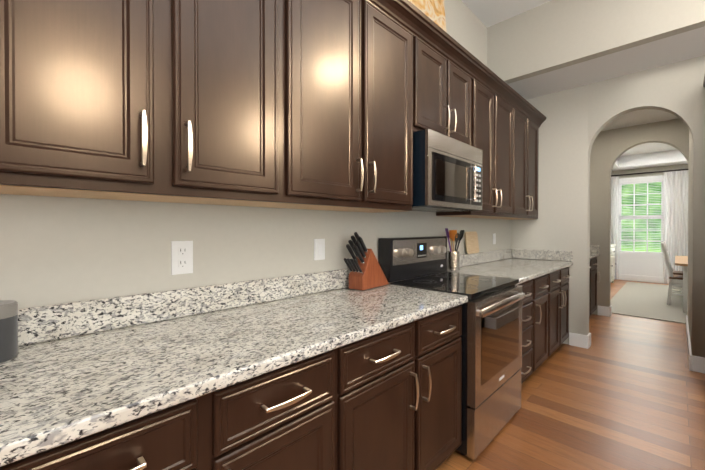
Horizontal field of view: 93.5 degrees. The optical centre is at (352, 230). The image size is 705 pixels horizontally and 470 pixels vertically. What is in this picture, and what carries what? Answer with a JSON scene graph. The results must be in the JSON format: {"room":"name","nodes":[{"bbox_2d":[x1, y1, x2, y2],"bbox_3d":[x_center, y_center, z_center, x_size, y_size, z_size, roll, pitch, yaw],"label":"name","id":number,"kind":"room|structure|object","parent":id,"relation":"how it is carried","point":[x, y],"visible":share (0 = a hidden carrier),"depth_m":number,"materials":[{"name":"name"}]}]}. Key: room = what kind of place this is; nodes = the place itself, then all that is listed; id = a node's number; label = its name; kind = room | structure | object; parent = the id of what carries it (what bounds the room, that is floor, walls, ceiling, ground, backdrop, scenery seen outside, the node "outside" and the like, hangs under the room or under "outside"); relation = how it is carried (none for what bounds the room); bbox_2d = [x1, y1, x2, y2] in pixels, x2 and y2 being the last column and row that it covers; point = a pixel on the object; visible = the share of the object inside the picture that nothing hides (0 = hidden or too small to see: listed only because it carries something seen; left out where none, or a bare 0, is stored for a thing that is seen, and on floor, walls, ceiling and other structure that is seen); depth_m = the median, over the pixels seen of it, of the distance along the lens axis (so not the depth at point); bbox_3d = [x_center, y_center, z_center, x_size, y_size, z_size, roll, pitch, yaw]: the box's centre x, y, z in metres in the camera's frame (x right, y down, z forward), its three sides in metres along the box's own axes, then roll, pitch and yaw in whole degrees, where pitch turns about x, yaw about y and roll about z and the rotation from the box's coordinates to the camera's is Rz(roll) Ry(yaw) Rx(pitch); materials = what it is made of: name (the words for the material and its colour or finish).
{"room":"kitchen","nodes":[
{"label":"kitchen","id":0,"kind":"room"},
{"bbox_2d":[0,0,510,346],"bbox_3d":[-0.602,-0.442,1.556,0.120,3.420,10.670,0,1,44],"label":"wall","id":1,"kind":"structure","parent":0,"point":[57,250],"depth_m":1.35,"materials":[{"name":"beige paint"}]},
{"bbox_2d":[0,0,287,207],"bbox_3d":[-0.699,-0.652,1.135,0.325,1.075,0.874,0,1,44],"label":"upper cabinet","id":2,"kind":"object","parent":1,"relation":"attached to","point":[172,101],"depth_m":1.00,"materials":[{"name":"brown wood"}]},
{"bbox_2d":[171,241,192,274],"bbox_3d":[-0.701,0.111,1.367,0.008,0.136,0.082,0,1,44],"label":"duplex electrical outlet","id":3,"kind":"object","parent":1,"relation":"attached to","point":[181,257],"visible":1,"depth_m":1.36,"materials":[{"name":"white plastic"}]},
{"bbox_2d":[314,239,324,259],"bbox_3d":[-0.188,0.107,1.890,0.009,0.120,0.078,0,1,44],"label":"light switch","id":4,"kind":"object","parent":1,"relation":"attached to","point":[319,249],"visible":1,"depth_m":1.88,"materials":[{"name":"white plastic"}]},
{"bbox_2d":[284,0,419,212],"bbox_3d":[-0.066,-0.657,1.780,0.325,1.075,0.934,0,1,44],"label":"upper cabinet","id":5,"kind":"object","parent":1,"relation":"attached to","point":[331,105],"depth_m":1.62,"materials":[{"name":"brown wood"}]},
{"bbox_2d":[420,32,475,146],"bbox_3d":[0.541,-0.904,2.398,0.325,0.588,0.802,0,1,44],"label":"upper cabinet","id":6,"kind":"object","parent":1,"relation":"attached to","point":[447,86],"depth_m":2.27,"materials":[{"name":"brown wood"}]},
{"bbox_2d":[409,0,446,32],"bbox_3d":[0.533,-1.627,2.536,0.035,0.850,0.700,-7,-4,44],"label":"canvas painting","id":7,"kind":"object","parent":6,"relation":"on","point":[433,10],"depth_m":2.65},
{"bbox_2d":[412,129,482,211],"bbox_3d":[0.586,-0.376,2.363,0.440,0.459,0.764,0,1,44],"label":"microwave","id":8,"kind":"object","parent":6,"relation":"attached to","point":[447,173],"visible":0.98,"depth_m":2.12,"materials":[{"name":"silver metal"}]},
{"bbox_2d":[436,76,515,219],"bbox_3d":[1.133,-0.665,3.003,0.325,1.075,0.887,0,1,44],"label":"upper cabinet","id":9,"kind":"object","parent":1,"relation":"attached to","point":[495,114],"depth_m":2.90,"materials":[{"name":"brown wood"}]},
{"bbox_2d":[493,233,495,243],"bbox_3d":[1.581,0.093,3.694,0.009,0.120,0.075,0,1,44],"label":"switch plate","id":10,"kind":"object","parent":1,"relation":"attached to","point":[494,238],"visible":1,"depth_m":3.69,"materials":[{"name":"white plastic"}]},
{"bbox_2d":[516,104,540,219],"bbox_3d":[1.747,-0.670,3.630,0.325,1.075,0.869,0,1,44],"label":"upper cabinet","id":11,"kind":"object","parent":1,"relation":"attached to","point":[527,129],"depth_m":3.48,"materials":[{"name":"brown wood"}]},
{"bbox_2d":[461,0,551,27],"bbox_3d":[0.900,-2.180,-1.666,6.520,0.100,8.190,0,1,44],"label":"ceiling","id":12,"kind":"structure","parent":0,"point":[488,13],"depth_m":3.23,"materials":[{"name":"white paint"}]},
{"bbox_2d":[436,279,704,469],"bbox_3d":[2.465,1.297,1.726,9.400,0.060,15.590,0,1,44],"label":"floor","id":13,"kind":"structure","parent":0,"point":[624,392],"depth_m":2.34,"materials":[{"name":"brown wood"}]},
{"bbox_2d":[0,346,343,469],"bbox_3d":[-0.589,0.834,1.047,0.620,0.874,0.910,0,1,44],"label":"base cabinet","id":14,"kind":"object","parent":13,"relation":"on","point":[290,417],"depth_m":0.90,"materials":[{"name":"black wood"}]},
{"bbox_2d":[344,305,461,469],"bbox_3d":[0.057,0.830,1.706,0.620,0.874,0.934,0,1,44],"label":"base cabinet","id":15,"kind":"object","parent":13,"relation":"on","point":[390,399],"depth_m":1.45,"materials":[{"name":"brown wood"}]},
{"bbox_2d":[0,269,467,466],"bbox_3d":[-0.264,0.316,1.351,0.652,0.154,1.884,0,1,44],"label":"countertop","id":16,"kind":"structure","parent":15,"relation":"on","point":[77,384],"depth_m":1.05,"materials":[{"name":"white stone"}]},
{"bbox_2d":[0,300,17,362],"bbox_3d":[-0.992,0.279,0.914,0.098,0.156,0.098,0,1,44],"label":"smart speaker","id":17,"kind":"object","parent":16,"relation":"on","point":[8,329],"visible":1,"depth_m":0.91},
{"bbox_2d":[344,232,388,290],"bbox_3d":[0.087,0.178,2.027,0.105,0.342,0.338,0,1,39],"label":"knife block","id":18,"kind":"object","parent":16,"relation":"on","point":[365,269],"visible":1,"depth_m":1.95,"materials":[{"name":"brown wood"}]},
{"bbox_2d":[378,236,524,459],"bbox_3d":[0.705,0.656,2.262,0.746,1.211,0.754,0,1,44],"label":"range","id":19,"kind":"object","parent":13,"relation":"on","point":[491,361],"visible":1,"depth_m":2.04,"materials":[{"name":"silver metal"}]},
{"bbox_2d":[518,278,537,383],"bbox_3d":[1.097,0.822,2.767,0.620,0.874,0.496,0,1,44],"label":"base cabinet","id":20,"kind":"object","parent":13,"relation":"on","point":[529,303],"depth_m":2.66,"materials":[{"name":"black wood"}]},
{"bbox_2d":[538,273,549,366],"bbox_3d":[1.428,0.820,3.104,0.620,0.874,0.450,0,1,44],"label":"base cabinet","id":21,"kind":"object","parent":13,"relation":"on","point":[545,318],"depth_m":2.95,"materials":[{"name":"black wood"}]},
{"bbox_2d":[550,267,569,354],"bbox_3d":[1.871,0.817,3.556,0.620,0.874,0.816,0,1,44],"label":"base cabinet","id":22,"kind":"object","parent":13,"relation":"on","point":[559,285],"depth_m":3.30,"materials":[{"name":"black wood"}]},
{"bbox_2d":[438,249,572,284],"bbox_3d":[1.552,0.303,3.203,0.652,0.154,1.763,0,1,44],"label":"countertop","id":23,"kind":"structure","parent":22,"relation":"on","point":[522,265],"depth_m":3.33,"materials":[{"name":"white stone"}]},
{"bbox_2d":[445,228,463,271],"bbox_3d":[0.860,0.163,2.789,0.142,0.364,0.168,0,1,44],"label":"utensil crock","id":24,"kind":"object","parent":23,"relation":"on","point":[453,256],"visible":0.94,"depth_m":2.76,"materials":[{"name":"silver metal"}]},
{"bbox_2d":[465,231,478,253],"bbox_3d":[1.170,0.117,3.243,0.016,0.215,0.255,-9,-6,44],"label":"cutting board","id":25,"kind":"object","parent":23,"relation":"on","point":[471,242],"visible":0.98,"depth_m":3.22,"materials":[{"name":"brown wood"}]},
{"bbox_2d":[589,258,592,315],"bbox_3d":[2.627,0.812,4.327,0.620,0.874,1.088,0,1,44],"label":"base cabinet","id":26,"kind":"object","parent":13,"relation":"on","point":[591,260],"depth_m":4.55,"materials":[{"name":"black wood"}]},
{"bbox_2d":[593,257,599,311],"bbox_3d":[3.202,0.808,4.913,0.620,0.874,0.554,0,1,44],"label":"base cabinet","id":27,"kind":"object","parent":13,"relation":"on","point":[593,282],"depth_m":4.78,"materials":[{"name":"black wood"}]},
{"bbox_2d":[590,245,599,258],"bbox_3d":[2.833,0.294,4.510,0.652,0.154,1.642,0,1,44],"label":"countertop","id":28,"kind":"structure","parent":27,"relation":"on","point":[594,250],"depth_m":4.88,"materials":[{"name":"white stone"}]},
{"bbox_2d":[610,244,615,282],"bbox_3d":[5.380,0.776,7.274,0.470,0.905,1.840,0,1,44],"label":"sideboard","id":29,"kind":"object","parent":13,"relation":"on","point":[613,263],"visible":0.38,"depth_m":7.54,"materials":[{"name":"beige paint"}]},
{"bbox_2d":[610,282,687,323],"bbox_3d":[6.223,1.236,5.415,3.000,0.010,3.880,0,1,44],"label":"dining rug","id":30,"kind":"object","parent":13,"relation":"on","point":[644,300],"visible":0.6,"depth_m":5.59,"materials":[{"name":"beige carpet"}]},
{"bbox_2d":[661,242,682,304],"bbox_3d":[5.495,0.716,5.508,0.544,1.029,0.440,0,1,44],"label":"dining chair","id":31,"kind":"object","parent":30,"relation":"on","point":[677,279],"visible":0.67,"depth_m":5.47,"materials":[{"name":"white paint"}]},
{"bbox_2d":[663,241,682,289],"bbox_3d":[6.013,0.712,6.037,0.544,1.029,0.440,0,1,44],"label":"dining chair","id":32,"kind":"object","parent":30,"relation":"on","point":[677,272],"visible":0.12,"depth_m":6.02,"materials":[{"name":"white paint"}]},
{"bbox_2d":[675,256,687,312],"bbox_3d":[5.910,0.861,5.354,1.005,0.740,2.000,0,1,44],"label":"dining table","id":33,"kind":"object","parent":30,"relation":"on","point":[682,261],"visible":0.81,"depth_m":4.98,"materials":[{"name":"brown wood"}]},
{"bbox_2d":[487,0,704,83],"bbox_3d":[3.802,-1.840,1.296,6.520,0.621,0.100,0,1,44],"label":"wall","id":34,"kind":"structure","parent":0,"point":[552,35],"depth_m":2.98,"materials":[{"name":"beige paint"}]},
{"bbox_2d":[508,26,704,99],"bbox_3d":[4.051,-1.582,1.552,6.520,0.100,0.610,0,1,44],"label":"ceiling","id":35,"kind":"structure","parent":0,"point":[690,44],"depth_m":3.08,"materials":[{"name":"white paint"}]},
{"bbox_2d":[510,55,704,356],"bbox_3d":[4.306,-0.134,1.823,6.520,2.800,0.120,0,1,44],"label":"wall","id":36,"kind":"structure","parent":0,"point":[576,122],"depth_m":3.54,"materials":[{"name":"beige paint"}]},
{"bbox_2d":[590,118,688,315],"bbox_3d":[5.031,-0.296,3.589,5.160,3.100,0.120,0,1,44],"label":"wall","id":37,"kind":"structure","parent":0,"point":[610,148],"depth_m":4.82,"materials":[{"name":"beige paint"}]},
{"bbox_2d":[598,305,611,315],"bbox_3d":[3.528,1.173,5.169,0.816,0.140,0.016,0,1,44],"label":"baseboard","id":38,"kind":"structure","parent":37,"relation":"attached to","point":[603,310],"depth_m":4.83,"materials":[{"name":"white wood"}]},
{"bbox_2d":[602,109,677,130],"bbox_3d":[3.155,-1.500,4.181,1.560,0.100,1.650,0,1,44],"label":"ceiling","id":39,"kind":"structure","parent":0,"point":[639,117],"depth_m":4.29,"materials":[{"name":"white paint"}]},
{"bbox_2d":[611,164,687,178],"bbox_3d":[8.196,-0.319,6.817,5.160,3.100,0.120,0,1,44],"label":"wall","id":40,"kind":"structure","parent":0,"point":[653,169],"depth_m":7.88,"materials":[{"name":"beige paint"}]},
{"bbox_2d":[619,251,662,276],"bbox_3d":[8.143,0.812,6.771,5.160,0.560,0.029,0,1,44],"label":"wainscot","id":41,"kind":"structure","parent":40,"relation":"attached to","point":[653,268],"depth_m":7.96,"materials":[{"name":"white"}]},
{"bbox_2d":[618,175,664,260],"bbox_3d":[6.959,-0.294,8.005,1.030,1.985,0.155,0,1,44],"label":"window","id":42,"kind":"structure","parent":40,"relation":"in","point":[639,180],"depth_m":7.96,"materials":[{"name":"white"}]},
{"bbox_2d":[611,169,687,176],"bbox_3d":[6.907,-1.361,7.902,1.684,0.040,0.120,0,1,44],"label":"curtain rod","id":43,"kind":"object","parent":40,"relation":"attached to","point":[649,172],"visible":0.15,"depth_m":7.77,"materials":[{"name":"brown metal"}]},
{"bbox_2d":[611,176,619,278],"bbox_3d":[6.440,-0.073,8.299,0.370,2.538,0.067,0,1,44],"label":"curtain","id":44,"kind":"object","parent":43,"relation":"hanging from","point":[614,210],"visible":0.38,"depth_m":8.23,"materials":[{"name":"white fabric"}]},
{"bbox_2d":[663,170,688,282],"bbox_3d":[7.290,-0.067,7.466,0.430,2.538,0.067,0,1,44],"label":"curtain","id":45,"kind":"object","parent":43,"relation":"hanging from","point":[675,236],"visible":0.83,"depth_m":7.47,"materials":[{"name":"white fabric"}]},
{"bbox_2d":[618,274,681,284],"bbox_3d":[8.147,1.162,6.777,5.160,0.140,0.020,0,1,44],"label":"baseboard","id":46,"kind":"structure","parent":40,"relation":"attached to","point":[621,276],"depth_m":7.94,"materials":[{"name":"white wood"}]},
{"bbox_2d":[612,143,687,170],"bbox_3d":[6.614,-1.637,5.194,5.160,0.320,4.400,0,1,44],"label":"ceiling","id":47,"kind":"structure","parent":0,"point":[646,155],"depth_m":7.40,"materials":[{"name":"white paint"}]},
{"bbox_2d":[688,131,692,350],"bbox_3d":[3.748,-0.146,3.610,0.100,2.800,1.650,0,1,44],"label":"wall","id":48,"kind":"structure","parent":0,"point":[690,213],"depth_m":3.53,"materials":[{"name":"beige paint"}]},
{"bbox_2d":[686,315,693,370],"bbox_3d":[3.697,1.183,3.647,0.020,0.140,1.890,0,1,44],"label":"baseboard","id":49,"kind":"structure","parent":48,"relation":"attached to","point":[691,357],"depth_m":3.22,"materials":[{"name":"white wood"}]},
{"label":"outside","id":50,"kind":"structure","parent":0,"visible":0},
{"bbox_2d":[621,182,661,251],"bbox_3d":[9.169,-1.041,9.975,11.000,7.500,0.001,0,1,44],"label":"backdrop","id":51,"kind":"structure","parent":50,"point":[630,210],"depth_m":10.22,"materials":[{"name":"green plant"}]}
]}

